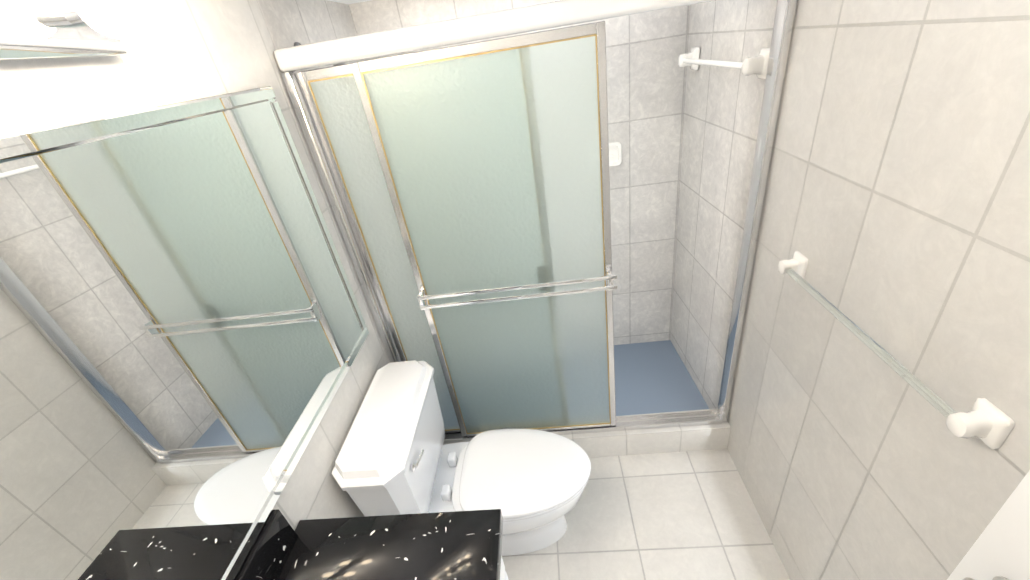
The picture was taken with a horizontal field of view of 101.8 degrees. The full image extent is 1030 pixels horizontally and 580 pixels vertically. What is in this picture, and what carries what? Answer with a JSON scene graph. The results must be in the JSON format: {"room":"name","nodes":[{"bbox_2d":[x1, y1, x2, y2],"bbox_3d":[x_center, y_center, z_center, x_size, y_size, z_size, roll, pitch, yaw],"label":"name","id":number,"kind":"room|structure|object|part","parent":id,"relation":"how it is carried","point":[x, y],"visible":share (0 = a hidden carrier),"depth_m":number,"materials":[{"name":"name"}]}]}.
{"room":"bathroom","nodes":[
{"label":"bathroom","id":0,"kind":"room"},
{"bbox_2d":[0,0,389,530],"bbox_3d":[-0.624,0.326,1.201,0.001,2.078,2.700,-6,30,6],"label":"wall","id":1,"kind":"structure","parent":0,"point":[181,50],"depth_m":1.08,"materials":[{"name":"paint"}]},
{"bbox_2d":[0,0,147,61],"bbox_3d":[-0.693,-0.244,0.332,0.147,0.115,0.950,-6,30,6],"label":"vanity light","id":2,"kind":"object","parent":1,"relation":"attached to","point":[32,30],"visible":1,"depth_m":0.65,"materials":[{"name":"silver metal"}]},
{"bbox_3d":[-0.659,-0.344,0.487,0.090,0.090,0.090,-6,30,6],"label":"bulb","id":3,"kind":"part","parent":2,"relation":"part of","materials":[{"name":"white glass"}]},
{"bbox_3d":[-0.653,-0.457,0.676,0.090,0.090,0.090,-6,30,6],"label":"bulb","id":4,"kind":"part","parent":2,"relation":"part of","materials":[{"name":"white glass"}]},
{"bbox_2d":[0,86,368,579],"bbox_3d":[-0.676,0.259,0.661,0.010,0.901,1.830,-6,30,6],"label":"mirror","id":5,"kind":"object","parent":1,"relation":"attached to","point":[184,332],"visible":0.93,"depth_m":0.80,"materials":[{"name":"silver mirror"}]},
{"bbox_2d":[234,509,297,579],"bbox_3d":[-0.608,0.884,0.607,0.020,0.122,1.101,-6,30,6],"label":"backsplash","id":6,"kind":"structure","parent":1,"relation":"attached to","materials":[{"name":"black stone"}]},
{"bbox_2d":[294,42,345,65],"bbox_3d":[-0.631,-0.770,1.414,0.175,0.144,0.076,-6,30,6],"label":"shower head","id":7,"kind":"object","parent":1,"relation":"attached to","point":[296,43],"visible":0.1,"depth_m":1.39},
{"bbox_2d":[281,71,400,362],"bbox_3d":[-0.584,0.047,1.732,0.028,1.704,0.060,-6,30,6],"label":"door jamb","id":8,"kind":"object","parent":1,"relation":"attached to","point":[291,81],"visible":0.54,"depth_m":1.50,"materials":[{"name":"silver metal"}]},
{"bbox_2d":[274,0,716,71],"bbox_3d":[0.023,-0.784,1.215,1.506,0.062,0.068,-6,30,6],"label":"header","id":9,"kind":"object","parent":1,"relation":"attached to","point":[541,16],"visible":0.96,"depth_m":1.20,"materials":[{"name":"silver metal"}]},
{"bbox_2d":[328,0,370,4],"bbox_3d":[-0.022,-0.640,0.603,1.512,0.001,2.700,-6,30,6],"label":"ceiling","id":10,"kind":"structure","parent":0,"point":[348,2],"depth_m":1.76,"materials":[{"name":"white paint"}]},
{"bbox_2d":[349,0,689,344],"bbox_3d":[0.165,-0.447,2.286,1.512,2.078,0.001,-6,30,6],"label":"wall","id":11,"kind":"structure","parent":0,"point":[646,77],"depth_m":2.07,"materials":[{"name":"tile"}]},
{"bbox_2d":[609,142,621,166],"bbox_3d":[0.455,-0.682,2.124,0.172,0.118,0.018,-6,30,6],"label":"soap dish","id":12,"kind":"object","parent":11,"relation":"attached to","point":[615,153],"visible":0.31,"depth_m":2.12,"materials":[{"name":"white ceramic"}]},
{"bbox_2d":[502,449,789,579],"bbox_3d":[0.259,1.336,1.308,1.512,0.001,1.900,-6,30,6],"label":"floor","id":13,"kind":"structure","parent":0,"point":[689,515],"depth_m":1.76,"materials":[{"name":"tile"}]},
{"bbox_2d":[234,509,508,579],"bbox_3d":[-0.279,1.174,0.795,0.574,0.944,1.146,-6,30,6],"label":"bathroom vanity","id":14,"kind":"object","parent":13,"relation":"on","point":[461,545],"visible":1,"depth_m":1.04,"materials":[{"name":"black stone"}]},
{"bbox_3d":[-0.064,0.994,0.663,0.020,0.169,1.116,-6,30,6],"label":"fascia panel","id":15,"kind":"part","parent":14,"relation":"part of","materials":[{"name":"white"}]},
{"bbox_3d":[-0.009,1.103,1.106,0.020,0.466,0.465,-6,30,6],"label":"door","id":16,"kind":"part","parent":14,"relation":"part of","materials":[{"name":"white"}]},
{"bbox_2d":[331,360,590,555],"bbox_3d":[-0.114,0.723,1.660,0.824,0.792,0.568,-6,30,6],"label":"toilet","id":17,"kind":"object","parent":13,"relation":"on","point":[395,456],"visible":0.98,"depth_m":1.56,"materials":[{"name":"white ceramic"}]},
{"bbox_3d":[-0.455,0.441,1.503,0.238,0.058,0.568,-6,30,6],"label":"tank lid","id":18,"kind":"part","parent":17,"relation":"part of","materials":[{"name":"white ceramic"}]},
{"bbox_3d":[-0.428,0.623,1.611,0.220,0.368,0.544,-6,30,6],"label":"tank","id":19,"kind":"part","parent":17,"relation":"part of","materials":[{"name":"white ceramic"}]},
{"bbox_3d":[-0.337,0.588,1.389,0.010,0.028,0.028,-6,30,6],"label":"lever","id":20,"kind":"part","parent":17,"relation":"part of","materials":[{"name":"silver metal"}]},
{"bbox_3d":[-0.326,0.573,1.420,0.019,0.020,0.072,-6,30,6],"label":"lever arm","id":21,"kind":"part","parent":17,"relation":"part of"},
{"bbox_3d":[0.024,0.726,1.657,0.538,0.020,0.380,-6,30,6],"label":"seat","id":22,"kind":"part","parent":17,"relation":"part of","materials":[{"name":"white ceramic"}]},
{"bbox_3d":[0.040,0.698,1.640,0.510,0.032,0.392,-6,30,6],"label":"lid","id":23,"kind":"part","parent":17,"relation":"part of","materials":[{"name":"white ceramic"}]},
{"bbox_2d":[443,408,730,457],"bbox_3d":[0.278,0.759,2.128,1.512,0.150,0.120,-6,30,6],"label":"sill","id":24,"kind":"structure","parent":13,"relation":"on","point":[663,440],"depth_m":2.03,"materials":[{"name":"tile"}]},
{"bbox_2d":[443,409,721,443],"bbox_3d":[0.266,0.685,2.084,1.450,0.023,0.068,-6,30,6],"label":"door track","id":25,"kind":"object","parent":24,"relation":"on","point":[674,419],"visible":0.44,"depth_m":2.04,"materials":[{"name":"silver metal"}]},
{"bbox_2d":[297,63,460,433],"bbox_3d":[-0.205,-0.005,1.707,0.731,1.689,0.016,-6,30,6],"label":"shower door","id":26,"kind":"structure","parent":25,"relation":"on","point":[305,77],"depth_m":1.47,"materials":[{"name":"silver metal"}]},
{"bbox_3d":[-0.205,-0.005,1.707,0.679,1.629,0.013,-6,30,6],"label":"inside shower door gasket","id":27,"kind":"part","parent":26,"relation":"part of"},
{"bbox_2d":[310,75,459,429],"bbox_3d":[-0.205,-0.005,1.707,0.687,1.637,0.005,-6,30,6],"label":"door glass","id":28,"kind":"object","parent":26,"relation":"in","point":[339,103],"visible":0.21,"depth_m":1.56,"materials":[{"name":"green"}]},
{"bbox_2d":[350,21,615,437],"bbox_3d":[-0.004,0.001,1.641,0.766,1.689,0.058,-6,30,6],"label":"shower door","id":29,"kind":"structure","parent":25,"relation":"on","point":[546,36],"depth_m":1.36,"materials":[{"name":"silver metal"}]},
{"bbox_3d":[-0.370,0.041,1.669,0.018,0.070,0.042,-6,30,6],"label":"shower door bar bracket","id":30,"kind":"part","parent":29,"relation":"part of","materials":[{"name":"silver metal"}]},
{"bbox_3d":[-0.003,-0.010,1.660,0.714,1.629,0.013,-6,30,6],"label":"outer shower door gasket","id":31,"kind":"part","parent":29,"relation":"part of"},
{"bbox_2d":[363,36,609,432],"bbox_3d":[-0.003,-0.010,1.660,0.722,1.637,0.005,-6,30,6],"label":"door glass","id":32,"kind":"object","parent":29,"relation":"in","point":[494,160],"visible":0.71,"depth_m":1.50,"materials":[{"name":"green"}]},
{"bbox_2d":[417,275,616,299],"bbox_3d":[0.000,-0.009,1.605,0.774,0.016,0.009,-6,30,6],"label":"bar","id":33,"kind":"object","parent":29,"relation":"attached to","point":[519,287],"visible":1,"depth_m":1.60,"materials":[{"name":"silver metal"}]},
{"bbox_2d":[420,285,617,309],"bbox_3d":[0.006,0.029,1.627,0.774,0.016,0.009,-6,30,6],"label":"bar","id":34,"kind":"object","parent":29,"relation":"attached to","point":[524,296],"visible":1,"depth_m":1.62,"materials":[{"name":"silver metal"}]},
{"bbox_3d":[0.362,-0.037,1.597,0.018,0.070,0.042,-6,30,6],"label":"shower door bar bracket","id":35,"kind":"part","parent":29,"relation":"part of","materials":[{"name":"silver metal"}]},
{"bbox_2d":[614,340,709,415],"bbox_3d":[0.294,0.577,2.491,1.512,0.001,0.690,-6,30,6],"label":"floor","id":36,"kind":"structure","parent":0,"point":[653,377],"depth_m":2.42,"materials":[{"name":"blue tile"}]},
{"bbox_2d":[670,0,776,408],"bbox_3d":[0.880,-0.332,1.893,0.044,2.078,0.749,-6,30,6],"label":"wall","id":37,"kind":"structure","parent":0,"point":[722,112],"depth_m":1.80,"materials":[{"name":"tile"}]},
{"bbox_2d":[678,47,769,79],"bbox_3d":[0.754,-0.853,1.566,0.076,0.086,0.636,-8,30,3],"label":"towel rail","id":38,"kind":"object","parent":37,"relation":"attached to","point":[756,65],"visible":0.9,"depth_m":1.37,"materials":[{"name":"white ceramic"}]},
{"bbox_3d":[0.745,-0.995,1.809,0.073,0.086,0.074,-6,30,6],"label":"post","id":39,"kind":"part","parent":38,"relation":"part of","materials":[{"name":"white ceramic"}]},
{"bbox_3d":[0.761,-0.712,1.326,0.073,0.086,0.074,-6,30,6],"label":"post","id":40,"kind":"part","parent":38,"relation":"part of","materials":[{"name":"white ceramic"}]},
{"bbox_2d":[717,0,797,422],"bbox_3d":[0.879,-0.110,1.588,0.028,1.704,0.060,-6,30,6],"label":"door jamb","id":41,"kind":"object","parent":37,"relation":"attached to","point":[785,12],"visible":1,"depth_m":1.42,"materials":[{"name":"silver metal"}]},
{"bbox_2d":[727,0,1029,579],"bbox_3d":[0.862,0.358,0.732,0.001,2.078,1.951,-6,30,6],"label":"wall","id":42,"kind":"structure","parent":0,"point":[896,209],"depth_m":0.94,"materials":[{"name":"tile"}]},
{"bbox_2d":[777,251,1014,448],"bbox_3d":[0.828,0.085,1.013,0.061,0.072,0.672,-6,30,6],"label":"towel rail","id":43,"kind":"object","parent":42,"relation":"attached to","point":[985,421],"visible":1,"depth_m":0.79,"materials":[{"name":"white ceramic"}]},
{"bbox_3d":[0.837,-0.072,1.274,0.061,0.072,0.062,-6,30,6],"label":"post","id":44,"kind":"part","parent":43,"relation":"part of","materials":[{"name":"white ceramic"}]},
{"bbox_3d":[0.819,0.241,0.751,0.061,0.072,0.062,-6,30,6],"label":"post","id":45,"kind":"part","parent":43,"relation":"part of","materials":[{"name":"white ceramic"}]},
{"label":"wall","id":46,"kind":"structure","parent":0,"visible":0},
{"bbox_2d":[947,470,1029,579],"bbox_3d":[0.809,0.632,0.324,0.038,2.022,0.905,-6,30,6],"label":"door leaf","id":47,"kind":"structure","parent":46,"relation":"in","point":[1000,546],"depth_m":0.68,"materials":[{"name":"white"}]},
{"bbox_2d":[962,576,1008,579],"bbox_3d":[0.780,0.503,0.687,0.063,0.052,0.052,-6,30,6],"label":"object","id":48,"kind":"structure","parent":47,"relation":"attached to","point":[996,578],"depth_m":0.70,"materials":[{"name":"silver metal"}]}
]}

